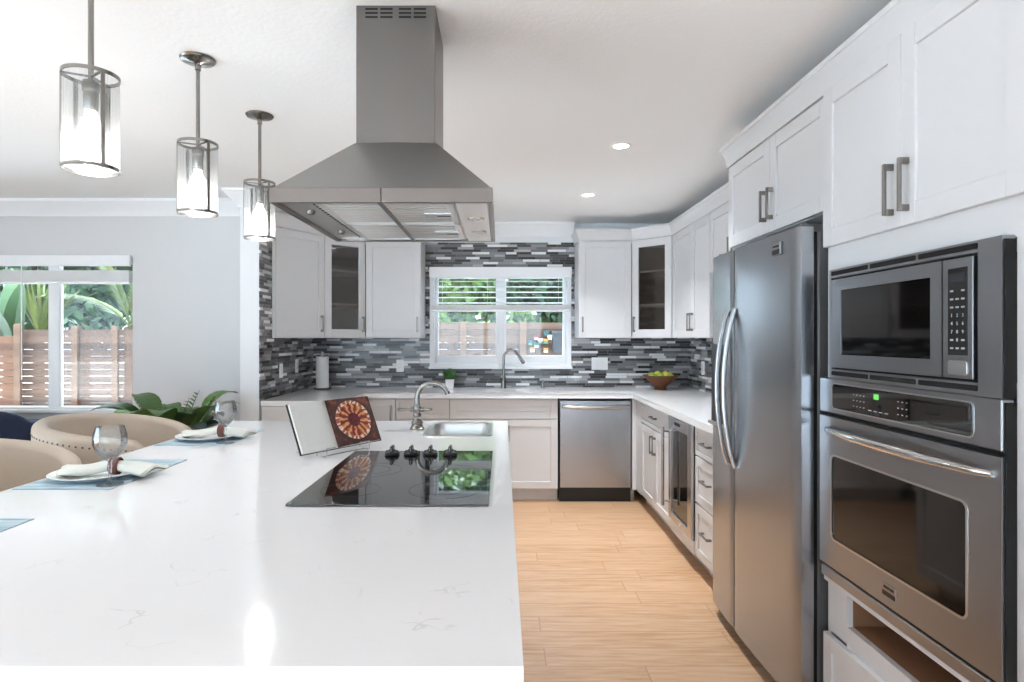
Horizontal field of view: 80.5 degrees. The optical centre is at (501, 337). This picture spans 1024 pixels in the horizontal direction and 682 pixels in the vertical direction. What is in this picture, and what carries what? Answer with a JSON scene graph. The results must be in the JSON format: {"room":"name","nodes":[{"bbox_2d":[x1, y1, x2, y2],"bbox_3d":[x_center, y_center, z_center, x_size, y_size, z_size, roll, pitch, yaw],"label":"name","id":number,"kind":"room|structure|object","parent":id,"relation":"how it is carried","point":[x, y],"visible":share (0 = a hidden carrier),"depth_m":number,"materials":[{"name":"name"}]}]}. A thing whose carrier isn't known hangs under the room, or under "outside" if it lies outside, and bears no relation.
{"room":"kitchen","nodes":[
{"label":"kitchen","id":0,"kind":"room"},
{"bbox_2d":[0,216,239,424],"bbox_3d":[-3.583,0.150,4.825,3.335,2.450,0.150,0,0,0],"label":"wall","id":1,"kind":"structure","parent":0,"point":[186,270],"depth_m":4.75,"materials":[{"name":"grey paint"}]},
{"bbox_2d":[0,266,115,412],"bbox_3d":[-3.510,-0.025,4.795,1.240,1.220,0.150,0,0,0],"label":"window","id":2,"kind":"structure","parent":1,"relation":"in","point":[55,291],"depth_m":4.78,"materials":[{"name":"white paint"}]},
{"bbox_2d":[0,255,132,379],"bbox_3d":[-3.506,-0.160,4.742,1.218,0.970,0.073,0,0,0],"label":"window blind","id":3,"kind":"object","parent":2,"relation":"attached to","point":[21,276],"visible":1,"depth_m":4.72,"materials":[{"name":"white paint"}]},
{"bbox_2d":[0,188,280,215],"bbox_3d":[-3.465,-1.015,4.537,3.570,0.120,0.425,0,0,0],"label":"trim","id":4,"kind":"structure","parent":1,"relation":"attached to","point":[230,206],"depth_m":4.68,"materials":[{"name":"white paint"}]},
{"bbox_2d":[240,207,313,420],"bbox_3d":[-1.841,0.150,5.050,0.148,2.450,1.260,0,0,0],"label":"wall","id":5,"kind":"structure","parent":0,"point":[261,354],"depth_m":4.43,"materials":[{"name":"white paint"}]},
{"bbox_2d":[279,363,282,377],"bbox_3d":[-1.762,0.260,4.830,0.008,0.116,0.070,0,0,0],"label":"light switch","id":6,"kind":"object","parent":5,"relation":"attached to","point":[280,364],"visible":1,"depth_m":4.82,"materials":[{"name":"white plastic"}]},
{"bbox_2d":[295,359,297,372],"bbox_3d":[-1.762,0.240,5.200,0.009,0.116,0.070,0,0,0],"label":"wall outlet","id":7,"kind":"object","parent":5,"relation":"attached to","point":[296,360],"visible":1,"depth_m":5.18,"materials":[{"name":"white plastic"}]},
{"bbox_2d":[272,226,323,337],"bbox_3d":[-1.709,-0.430,4.910,0.268,0.860,0.502,0,0,33],"label":"upper cabinet","id":8,"kind":"object","parent":5,"relation":"attached to","point":[297,256],"visible":1,"depth_m":4.84,"materials":[{"name":"white paint"}]},
{"bbox_2d":[0,0,891,222],"bbox_3d":[-1.752,-1.135,1.215,7.295,0.120,9.230,0,0,0],"label":"ceiling","id":9,"kind":"structure","parent":0,"point":[537,94],"depth_m":2.56,"materials":[{"name":"white paint"}]},
{"bbox_2d":[59,0,120,176],"bbox_3d":[-1.170,-0.775,1.722,0.144,0.599,0.145,0,0,0],"label":"pendant lamp","id":10,"kind":"object","parent":9,"relation":"hanging from","point":[92,133],"visible":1,"depth_m":1.71,"materials":[{"name":"silver metal"}]},
{"bbox_2d":[82,79,99,112],"bbox_3d":[-1.170,-0.688,1.722,0.044,0.085,0.044,0,0,0],"label":"socket","id":11,"kind":"object","parent":10,"relation":"attached to","point":[90,87],"depth_m":1.71,"materials":[{"name":"silver metal"}]},
{"bbox_2d":[177,51,218,217],"bbox_3d":[-1.170,-0.775,2.328,0.144,0.599,0.145,0,0,0],"label":"pendant lamp","id":12,"kind":"object","parent":9,"relation":"hanging from","point":[197,185],"visible":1,"depth_m":2.31,"materials":[{"name":"silver metal"}]},
{"bbox_2d":[192,147,203,170],"bbox_3d":[-1.170,-0.688,2.328,0.044,0.085,0.044,0,0,0],"label":"socket","id":13,"kind":"object","parent":12,"relation":"attached to","point":[197,152],"depth_m":2.31,"materials":[{"name":"silver metal"}]},
{"bbox_2d":[243,110,275,241],"bbox_3d":[-1.167,-0.775,2.914,0.144,0.599,0.145,0,0,0],"label":"pendant lamp","id":14,"kind":"object","parent":9,"relation":"hanging from","point":[260,216],"visible":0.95,"depth_m":2.90,"materials":[{"name":"silver metal"}]},
{"bbox_2d":[255,185,264,203],"bbox_3d":[-1.167,-0.688,2.914,0.044,0.085,0.044,0,0,0],"label":"socket","id":15,"kind":"object","parent":14,"relation":"attached to","point":[259,190],"depth_m":2.90,"materials":[{"name":"silver metal"}]},
{"bbox_2d":[269,6,494,241],"bbox_3d":[-0.346,-0.730,2.088,0.639,0.689,0.715,0,0,0],"label":"range hood","id":16,"kind":"object","parent":9,"relation":"hanging from","point":[398,182],"visible":1,"depth_m":1.95,"materials":[{"name":"metal"}]},
{"bbox_2d":[467,217,484,221],"bbox_3d":[-0.085,-0.389,1.980,0.060,0.008,0.060,0,0,0],"label":"lamp","id":17,"kind":"object","parent":16,"relation":"on","point":[469,219],"depth_m":1.97,"materials":[{"name":"silver metal"}]},
{"bbox_2d":[471,230,485,233],"bbox_3d":[-0.085,-0.389,2.220,0.060,0.008,0.060,0,0,0],"label":"lamp","id":18,"kind":"object","parent":16,"relation":"on","point":[472,231],"depth_m":2.21,"materials":[{"name":"silver metal"}]},
{"bbox_2d":[580,193,595,197],"bbox_3d":[0.646,-1.072,4.548,0.124,0.006,0.124,0,0,0],"label":"recessed light","id":19,"kind":"object","parent":9,"relation":"in","point":[586,195],"visible":1,"depth_m":4.54,"materials":[{"name":"white"}]},
{"bbox_2d":[610,143,631,149],"bbox_3d":[0.666,-1.072,3.387,0.124,0.006,0.124,0,0,0],"label":"recessed light","id":20,"kind":"object","parent":9,"relation":"in","point":[617,146],"visible":1,"depth_m":3.39,"materials":[{"name":"white plastic"}]},
{"bbox_2d":[445,379,454,388],"bbox_3d":[-0.475,0.417,5.520,0.079,0.085,0.079,0,0,0],"label":"pot","id":21,"kind":"object","parent":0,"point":[449,382],"depth_m":5.48,"materials":[{"name":"white ceramic"}]},
{"bbox_2d":[313,223,687,386],"bbox_3d":[-0.010,0.150,5.751,3.810,2.450,0.158,0,0,0],"label":"wall","id":22,"kind":"structure","parent":0,"point":[353,362],"depth_m":5.67,"materials":[{"name":"grey tile"}]},
{"bbox_2d":[324,236,365,337],"bbox_3d":[-1.484,-0.430,5.369,0.559,0.860,0.598,0,0,0],"label":"upper cabinet","id":23,"kind":"object","parent":22,"relation":"attached to","point":[344,262],"visible":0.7,"depth_m":5.34,"materials":[{"name":"white paint"}]},
{"bbox_2d":[332,269,357,276],"bbox_3d":[-1.486,-0.579,5.369,0.522,0.018,0.562,0,0,0],"label":"shelf","id":24,"kind":"object","parent":23,"relation":"attached to","point":[335,272],"depth_m":5.35,"materials":[{"name":"white paint"}]},
{"bbox_2d":[332,303,357,307],"bbox_3d":[-1.486,-0.289,5.369,0.522,0.018,0.562,0,0,0],"label":"shelf","id":25,"kind":"object","parent":23,"relation":"attached to","point":[334,305],"depth_m":5.38,"materials":[{"name":"white paint"}]},
{"bbox_2d":[366,242,424,337],"bbox_3d":[-0.962,-0.430,5.498,0.487,0.860,0.356,0,0,0],"label":"upper cabinet","id":26,"kind":"object","parent":22,"relation":"attached to","point":[395,271],"visible":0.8,"depth_m":5.36,"materials":[{"name":"white paint"}]},
{"bbox_2d":[272,212,425,245],"bbox_3d":[-1.223,-0.912,5.153,1.466,0.102,0.311,0,0,-33],"label":"trim","id":27,"kind":"structure","parent":26,"relation":"attached to","point":[281,220],"depth_m":4.77,"materials":[{"name":"white paint"}]},
{"bbox_2d":[396,360,403,371],"bbox_3d":[-0.955,0.260,5.667,0.070,0.116,0.009,0,0,0],"label":"wall outlet","id":28,"kind":"object","parent":22,"relation":"attached to","point":[399,363],"visible":1,"depth_m":5.67,"materials":[{"name":"white plastic"}]},
{"bbox_2d":[428,277,571,368],"bbox_3d":[-0.014,-0.184,5.700,1.334,0.942,0.200,0,0,0],"label":"window","id":29,"kind":"structure","parent":22,"relation":"in","point":[563,361],"depth_m":5.72,"materials":[{"name":"white paint"}]},
{"bbox_2d":[429,267,571,358],"bbox_3d":[-0.014,-0.230,5.612,1.314,0.850,0.073,0,0,0],"label":"window blind","id":30,"kind":"object","parent":29,"relation":"attached to","point":[437,272],"visible":1,"depth_m":5.59,"materials":[{"name":"white paint"}]},
{"bbox_2d":[495,222,574,235],"bbox_3d":[-0.014,-1.015,5.633,1.372,0.120,0.095,0,0,0],"label":"trim","id":31,"kind":"structure","parent":22,"relation":"attached to","point":[501,228],"depth_m":5.62,"materials":[{"name":"white paint"}]},
{"bbox_2d":[592,357,607,369],"bbox_3d":[0.915,0.240,5.668,0.152,0.116,0.008,0,0,0],"label":"light switch","id":32,"kind":"object","parent":22,"relation":"attached to","point":[598,363],"visible":1,"depth_m":5.67,"materials":[{"name":"white plastic"}]},
{"bbox_2d":[575,241,630,337],"bbox_3d":[0.913,-0.430,5.494,0.466,0.860,0.348,0,0,0],"label":"upper cabinet","id":33,"kind":"object","parent":22,"relation":"attached to","point":[602,268],"visible":1,"depth_m":5.36,"materials":[{"name":"white paint"}]},
{"bbox_2d":[571,182,728,245],"bbox_3d":[1.285,-0.912,4.448,0.660,0.102,2.720,0,0,-18],"label":"trim","id":34,"kind":"structure","parent":33,"relation":"attached to","point":[719,197],"depth_m":5.14,"materials":[{"name":"white paint"}]},
{"bbox_2d":[631,236,671,337],"bbox_3d":[1.440,-0.430,5.371,0.589,0.860,0.594,0,0,0],"label":"upper cabinet","id":35,"kind":"object","parent":22,"relation":"attached to","point":[651,259],"visible":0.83,"depth_m":5.42,"materials":[{"name":"white paint"}]},
{"bbox_2d":[639,269,664,276],"bbox_3d":[1.441,-0.579,5.371,0.550,0.018,0.558,0,0,0],"label":"shelf","id":36,"kind":"object","parent":35,"relation":"attached to","point":[650,273],"depth_m":5.35,"materials":[{"name":"white paint"}]},
{"bbox_2d":[639,303,664,307],"bbox_3d":[1.441,-0.289,5.371,0.550,0.018,0.558,0,0,0],"label":"shelf","id":37,"kind":"object","parent":35,"relation":"attached to","point":[641,305],"depth_m":5.38,"materials":[{"name":"grey glass"}]},
{"bbox_2d":[513,488,776,681],"bbox_3d":[-1.752,1.435,1.215,7.295,0.120,9.230,0,0,0],"label":"floor","id":38,"kind":"structure","parent":0,"point":[608,592],"depth_m":3.15,"materials":[{"name":"brown wood"}]},
{"bbox_2d":[27,419,39,424],"bbox_3d":[-4.035,0.998,4.260,1.730,0.755,0.860,0,0,0],"label":"sofa","id":39,"kind":"object","parent":38,"relation":"on","point":[32,421],"visible":0.02,"depth_m":4.55,"materials":[{"name":"blue fabric"}]},
{"bbox_2d":[0,412,31,440],"bbox_3d":[-3.670,0.685,4.340,0.640,0.315,0.151,0,0,0],"label":"throw cushion","id":40,"kind":"object","parent":39,"relation":"on","point":[12,426],"visible":0.58,"depth_m":4.31,"materials":[{"name":"blue fabric"}]},
{"bbox_2d":[0,438,81,491],"bbox_3d":[-1.894,0.873,2.120,0.618,1.006,0.666,0,0,0],"label":"stool","id":41,"kind":"object","parent":38,"relation":"on","point":[22,462],"visible":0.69,"depth_m":2.38,"materials":[{"name":"beige leather"}]},
{"bbox_2d":[30,413,191,463],"bbox_3d":[-1.864,0.873,2.900,0.618,1.006,0.666,0,0,0],"label":"stool","id":42,"kind":"object","parent":38,"relation":"on","point":[73,432],"visible":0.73,"depth_m":3.01,"materials":[{"name":"beige leather"}]},
{"bbox_2d":[90,390,239,429],"bbox_3d":[-2.262,0.874,4.070,0.861,1.002,1.048,0,0,0],"label":"potted plant","id":43,"kind":"object","parent":38,"relation":"on","point":[196,418],"visible":0.34,"depth_m":4.14,"materials":[{"name":"green plant"}]},
{"bbox_2d":[262,406,289,420],"bbox_3d":[-1.450,0.939,4.734,0.620,0.872,0.612,0,0,0],"label":"base cabinet","id":44,"kind":"object","parent":38,"relation":"on","point":[269,413],"visible":0.02,"depth_m":4.43,"materials":[{"name":"white paint"}]},
{"bbox_2d":[261,387,712,434],"bbox_3d":[-0.015,0.480,4.380,3.500,0.040,2.580,0,0,0],"label":"countertop","id":45,"kind":"structure","parent":44,"relation":"on","point":[691,406],"depth_m":5.01,"materials":[{"name":"white stone"}]},
{"bbox_2d":[313,351,330,389],"bbox_3d":[-1.615,0.289,5.440,0.156,0.342,0.156,0,0,0],"label":"paper towel holder","id":46,"kind":"object","parent":45,"relation":"on","point":[322,352],"visible":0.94,"depth_m":5.39,"materials":[{"name":"silver metal"}]},
{"bbox_2d":[316,356,328,387],"bbox_3d":[-1.615,0.307,5.440,0.112,0.280,0.111,0,0,0],"label":"paper towel roll","id":47,"kind":"object","parent":46,"relation":"on","point":[322,363],"visible":1,"depth_m":5.39,"materials":[{"name":"white paper"}]},
{"bbox_2d":[442,368,456,388],"bbox_3d":[-0.476,0.367,5.519,0.136,0.186,0.133,0,0,0],"label":"potted plant","id":48,"kind":"object","parent":45,"relation":"on","point":[449,373],"visible":1,"depth_m":5.48,"materials":[{"name":"green plant"}]},
{"bbox_2d":[499,349,524,387],"bbox_3d":[0.095,0.279,5.537,0.239,0.361,0.081,0,0,0],"label":"kitchen faucet","id":49,"kind":"object","parent":45,"relation":"on","point":[503,378],"visible":1,"depth_m":5.54,"materials":[{"name":"silver metal"}]},
{"bbox_2d":[642,374,678,389],"bbox_3d":[1.415,0.395,5.400,0.316,0.130,0.316,0,0,0],"label":"fruit bowl","id":50,"kind":"object","parent":45,"relation":"on","point":[659,382],"visible":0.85,"depth_m":5.32,"materials":[{"name":"brown wood"}]},
{"bbox_2d":[368,398,395,420],"bbox_3d":[-1.028,0.939,5.349,0.275,0.872,0.638,0,0,0],"label":"base cabinet","id":51,"kind":"object","parent":38,"relation":"on","point":[383,409],"visible":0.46,"depth_m":5.06,"materials":[{"name":"white paint"}]},
{"bbox_2d":[396,398,449,420],"bbox_3d":[-0.664,0.939,5.349,0.448,0.872,0.638,0,0,0],"label":"base cabinet","id":52,"kind":"object","parent":38,"relation":"on","point":[440,407],"visible":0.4,"depth_m":5.07,"materials":[{"name":"white paint"}]},
{"bbox_2d":[450,398,557,499],"bbox_3d":[0.015,0.939,5.349,0.906,0.872,0.638,0,0,0],"label":"base cabinet","id":53,"kind":"object","parent":38,"relation":"on","point":[532,422],"visible":0.56,"depth_m":5.07,"materials":[{"name":"white paint"}]},
{"bbox_2d":[558,398,630,500],"bbox_3d":[0.781,0.941,5.331,0.602,0.868,0.658,0,0,0],"label":"dishwasher","id":54,"kind":"object","parent":38,"relation":"on","point":[594,434],"visible":0.98,"depth_m":5.05,"materials":[{"name":"silver metal"}]},
{"bbox_2d":[631,398,636,499],"bbox_3d":[1.107,0.939,5.364,0.037,0.872,0.608,0,0,0],"label":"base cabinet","id":55,"kind":"object","parent":38,"relation":"on","point":[633,401],"visible":0.42,"depth_m":5.06,"materials":[{"name":"white paint"}]},
{"bbox_2d":[637,401,683,543],"bbox_3d":[1.414,0.939,4.538,0.638,0.872,1.035,0,0,0],"label":"base cabinet","id":56,"kind":"object","parent":38,"relation":"on","point":[650,420],"visible":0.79,"depth_m":4.50,"materials":[{"name":"white paint"}]},
{"bbox_2d":[661,415,708,572],"bbox_3d":[1.393,0.941,3.778,0.679,0.868,0.476,0,0,0],"label":"wine cooler","id":57,"kind":"object","parent":38,"relation":"on","point":[682,454],"visible":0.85,"depth_m":3.76,"materials":[{"name":"silver metal"}]},
{"bbox_2d":[695,427,712,576],"bbox_3d":[1.414,0.939,3.312,0.638,0.872,0.435,0,0,0],"label":"base cabinet","id":58,"kind":"object","parent":38,"relation":"on","point":[703,439],"visible":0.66,"depth_m":3.37,"materials":[{"name":"white paint"}]},
{"bbox_2d":[708,223,827,681],"bbox_3d":[1.350,0.480,2.607,0.755,1.790,0.915,0,0,0],"label":"refrigerator","id":59,"kind":"object","parent":38,"relation":"on","point":[769,348],"visible":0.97,"depth_m":2.34,"materials":[{"name":"silver metal"}]},
{"bbox_2d":[823,0,1023,681],"bbox_3d":[1.413,0.258,1.705,0.640,2.235,0.830,0,0,0],"label":"tall cabinet","id":60,"kind":"object","parent":38,"relation":"on","point":[923,140],"visible":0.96,"depth_m":1.62,"materials":[{"name":"white paint"}]},
{"bbox_2d":[820,377,1016,681],"bbox_3d":[1.095,0.478,1.729,0.095,0.684,0.776,0,0,0],"label":"wall oven","id":61,"kind":"object","parent":60,"relation":"in","point":[918,487],"visible":1,"depth_m":1.58,"materials":[{"name":"metal"}]},
{"bbox_2d":[829,235,1016,398],"bbox_3d":[1.274,-0.047,1.699,0.338,0.364,0.714,0,0,0],"label":"microwave","id":62,"kind":"object","parent":60,"relation":"in","point":[944,319],"visible":1,"depth_m":1.56,"materials":[{"name":"metal"}]},
{"bbox_3d":[-0.551,0.942,2.090,1.158,0.866,2.380,0,0,0],"label":"cabinet","id":63,"kind":"object","parent":38,"relation":"on","visible":0},
{"bbox_2d":[0,421,523,681],"bbox_3d":[-0.730,0.482,2.088,1.520,0.050,2.493,0,0,0],"label":"countertop","id":64,"kind":"structure","parent":63,"relation":"on","point":[198,568],"depth_m":1.15,"materials":[{"name":"white stone"}]},
{"bbox_2d":[0,518,33,531],"bbox_3d":[-1.327,0.455,1.302,0.298,0.003,0.445,0,0,0],"label":"placemat","id":65,"kind":"object","parent":64,"relation":"on","point":[5,523],"visible":1,"depth_m":1.49,"materials":[{"name":"blue fabric"}]},
{"bbox_2d":[12,459,186,489],"bbox_3d":[-1.327,0.455,2.042,0.298,0.003,0.445,0,0,0],"label":"placemat","id":66,"kind":"object","parent":64,"relation":"on","point":[44,484],"visible":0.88,"depth_m":1.89,"materials":[{"name":"blue fabric"}]},
{"bbox_2d":[46,470,129,481],"bbox_3d":[-1.325,0.444,1.985,0.274,0.020,0.274,0,0,0],"label":"dinner plate","id":67,"kind":"object","parent":66,"relation":"on","point":[104,475],"visible":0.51,"depth_m":1.93,"materials":[{"name":"white ceramic"}]},
{"bbox_2d":[56,460,168,476],"bbox_3d":[-1.284,0.421,1.972,0.336,0.046,0.129,0,0,-7],"label":"napkin","id":68,"kind":"object","parent":67,"relation":"on","point":[138,468],"visible":0.91,"depth_m":1.95,"materials":[{"name":"grey fabric"}]},
{"bbox_2d":[107,457,123,474],"bbox_3d":[-1.262,0.417,1.977,0.030,0.058,0.058,0,0,-8],"label":"napkin ring","id":69,"kind":"object","parent":68,"relation":"on","point":[115,471],"visible":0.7,"depth_m":1.95,"materials":[{"name":"red wood"}]},
{"bbox_2d":[91,425,127,486],"bbox_3d":[-1.215,0.364,1.875,0.095,0.180,0.095,0,0,0],"label":"wine glass","id":70,"kind":"object","parent":66,"relation":"on","point":[101,453],"visible":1,"depth_m":1.86,"materials":[{"name":"clear glass"}]},
{"bbox_2d":[154,429,264,445],"bbox_3d":[-1.327,0.455,2.788,0.298,0.003,0.445,0,0,0],"label":"placemat","id":71,"kind":"object","parent":64,"relation":"on","point":[174,442],"visible":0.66,"depth_m":2.63,"materials":[{"name":"blue fabric"}]},
{"bbox_2d":[174,433,231,440],"bbox_3d":[-1.325,0.444,2.735,0.274,0.020,0.274,0,0,0],"label":"dinner plate","id":72,"kind":"object","parent":71,"relation":"on","point":[179,436],"visible":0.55,"depth_m":2.68,"materials":[{"name":"white ceramic"}]},
{"bbox_2d":[182,427,258,437],"bbox_3d":[-1.284,0.421,2.723,0.336,0.046,0.129,0,0,-7],"label":"napkin","id":73,"kind":"object","parent":72,"relation":"on","point":[231,431],"visible":0.92,"depth_m":2.70,"materials":[{"name":"grey fabric"}]},
{"bbox_2d":[217,424,225,436],"bbox_3d":[-1.262,0.417,2.727,0.030,0.058,0.058,0,0,-8],"label":"napkin ring","id":74,"kind":"object","parent":73,"relation":"on","point":[220,429],"visible":0.77,"depth_m":2.70,"materials":[{"name":"red wood"}]},
{"bbox_2d":[213,400,236,443],"bbox_3d":[-1.198,0.364,2.620,0.095,0.180,0.095,0,0,0],"label":"wine glass","id":75,"kind":"object","parent":71,"relation":"on","point":[215,409],"visible":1,"depth_m":2.61,"materials":[{"name":"clear glass"}]},
{"bbox_2d":[296,440,369,457],"bbox_3d":[-0.679,0.372,2.440,0.182,0.168,0.225,0,0,34],"label":"book stand","id":76,"kind":"object","parent":64,"relation":"on","point":[361,448],"visible":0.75,"depth_m":2.40,"materials":[{"name":"silver metal"}]},
{"bbox_2d":[285,396,380,455],"bbox_3d":[-0.668,0.347,2.454,0.102,0.191,0.418,0,0,34],"label":"cookbook","id":77,"kind":"object","parent":76,"relation":"on","point":[317,426],"visible":0.94,"depth_m":2.43,"materials":[{"name":"white paper"}]},
{"bbox_2d":[285,445,492,506],"bbox_3d":[-0.311,0.435,2.029,0.551,0.042,0.783,0,0,0],"label":"cooktop","id":78,"kind":"object","parent":64,"relation":"in","point":[392,477],"visible":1,"depth_m":1.90,"materials":[{"name":"black glass"}]},
{"bbox_2d":[397,381,449,429],"bbox_3d":[-0.391,0.335,3.030,0.265,0.242,0.072,0,0,0],"label":"bar faucet","id":79,"kind":"object","parent":64,"relation":"on","point":[416,423],"visible":1,"depth_m":3.02,"materials":[{"name":"silver metal"}]},
{"bbox_2d":[423,422,492,436],"bbox_3d":[-0.210,0.527,3.020,0.326,0.155,0.476,0,0,0],"label":"bar sink","id":80,"kind":"object","parent":64,"relation":"in","point":[436,429],"visible":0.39,"depth_m":3.23,"materials":[{"name":"metal"}]},
{"bbox_2d":[687,201,728,392],"bbox_3d":[1.816,0.150,1.215,0.158,2.450,8.930,0,0,0],"label":"wall","id":81,"kind":"structure","parent":0,"point":[698,349],"depth_m":5.32,"materials":[{"name":"grey tile"}]},
{"bbox_2d":[672,213,712,337],"bbox_3d":[1.565,-0.430,4.615,0.337,0.860,0.910,0,0,0],"label":"upper cabinet","id":82,"kind":"object","parent":81,"relation":"attached to","point":[692,279],"visible":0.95,"depth_m":4.53,"materials":[{"name":"white paint"}]},
{"bbox_2d":[701,361,704,374],"bbox_3d":[1.732,0.260,5.220,0.009,0.116,0.070,0,0,0],"label":"wall outlet","id":83,"kind":"object","parent":81,"relation":"attached to","point":[702,362],"visible":1,"depth_m":5.21,"materials":[{"name":"white plastic"}]},
{"bbox_2d":[710,202,734,273],"bbox_3d":[1.565,-0.650,3.827,0.337,0.420,0.660,0,0,0],"label":"upper cabinet","id":84,"kind":"object","parent":81,"relation":"attached to","point":[719,218],"visible":0.17,"depth_m":3.99,"materials":[{"name":"white paint"}]},
{"bbox_2d":[729,98,822,248],"bbox_3d":[1.423,-0.655,2.592,0.615,0.410,0.936,0,0,0],"label":"upper cabinet","id":85,"kind":"object","parent":81,"relation":"attached to","point":[777,187],"visible":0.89,"depth_m":2.51,"materials":[{"name":"white paint"}]},
{"bbox_2d":[720,0,943,167],"bbox_3d":[1.424,-0.912,2.181,0.622,0.102,1.822,0,0,0],"label":"trim","id":86,"kind":"structure","parent":85,"relation":"attached to","point":[897,16],"depth_m":2.07,"materials":[{"name":"white paint"}]},
{"label":"outside","id":87,"kind":"structure","parent":0,"visible":0},
{"bbox_2d":[23,369,123,389],"bbox_3d":[0.000,1.625,5.000,60.000,0.200,70.000,0,0,0],"label":"ground","id":88,"kind":"structure","parent":87,"point":[23,369],"depth_m":29.29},
{"bbox_2d":[0,324,22,405],"bbox_3d":[-8.828,0.665,8.385,4.345,1.720,0.070,0,0,0],"label":"fence","id":89,"kind":"object","parent":88,"relation":"on","point":[11,384],"visible":0.62,"depth_m":8.40,"materials":[{"name":"brown wood"}]},
{"bbox_2d":[0,268,76,349],"bbox_3d":[-7.676,0.200,9.154,1.914,2.649,1.027,0,0,12],"label":"banana plant","id":90,"kind":"object","parent":88,"relation":"on","point":[10,301],"visible":0.38,"depth_m":9.12,"materials":[{"name":"green plant"}]},
{"bbox_2d":[12,268,79,389],"bbox_3d":[-7.126,0.225,9.311,0.985,2.600,0.767,0,0,0],"label":"yucca","id":91,"kind":"object","parent":88,"relation":"on","point":[36,307],"visible":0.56,"depth_m":9.21,"materials":[{"name":"green plant"}]},
{"bbox_2d":[0,265,132,389],"bbox_3d":[-7.966,-0.477,11.391,3.351,4.010,2.322,0,0,0],"label":"tree","id":92,"kind":"object","parent":88,"relation":"on","point":[87,317],"visible":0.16,"depth_m":10.68,"materials":[{"name":"green plant"}]},
{"bbox_2d":[23,326,132,405],"bbox_3d":[-4.545,0.680,8.485,4.390,1.690,0.070,0,0,0],"label":"fence","id":93,"kind":"object","parent":88,"relation":"on","point":[74,339],"visible":0.18,"depth_m":8.50,"materials":[{"name":"brown wood"}]},
{"bbox_2d":[37,266,132,389],"bbox_3d":[-5.532,-0.058,9.548,3.551,3.170,1.173,0,0,0],"label":"palm tree","id":94,"kind":"object","parent":88,"relation":"on","point":[119,293],"visible":0.27,"depth_m":9.51,"materials":[{"name":"green plant"}]},
{"bbox_2d":[439,279,495,349],"bbox_3d":[-0.885,-0.060,10.355,1.817,3.179,1.612,0,0,0],"label":"tree","id":95,"kind":"object","parent":88,"relation":"on","point":[444,317],"visible":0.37,"depth_m":9.84,"materials":[{"name":"green plant"}]},
{"bbox_2d":[439,322,561,354],"bbox_3d":[0.500,0.650,8.485,5.400,1.750,0.070,0,0,0],"label":"fence","id":96,"kind":"object","parent":88,"relation":"on","point":[463,339],"visible":0.11,"depth_m":8.50,"materials":[{"name":"wood"}]},
{"bbox_2d":[528,331,551,352],"bbox_3d":[0.531,0.058,8.453,0.339,0.316,0.055,0,0,0],"label":"ornament","id":97,"kind":"object","parent":96,"relation":"hanging from","point":[536,337],"visible":1,"depth_m":8.43,"materials":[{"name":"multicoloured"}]},
{"bbox_2d":[552,331,561,352],"bbox_3d":[0.785,0.052,8.449,0.170,0.305,0.098,0,0,0],"label":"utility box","id":98,"kind":"object","parent":96,"relation":"attached to","point":[556,335],"visible":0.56,"depth_m":8.41,"materials":[{"name":"grey metal"}]},
{"bbox_2d":[467,300,541,349],"bbox_3d":[0.064,0.457,9.622,1.224,2.146,0.906,0,0,10],"label":"tree","id":99,"kind":"object","parent":88,"relation":"on","point":[480,317],"visible":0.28,"depth_m":9.41,"materials":[{"name":"green plant"}]},
{"bbox_2d":[491,279,561,349],"bbox_3d":[0.885,-0.057,10.425,2.455,3.172,1.804,0,0,-5],"label":"tree","id":100,"kind":"object","parent":88,"relation":"on","point":[546,317],"visible":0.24,"depth_m":9.95,"materials":[{"name":"green plant"}]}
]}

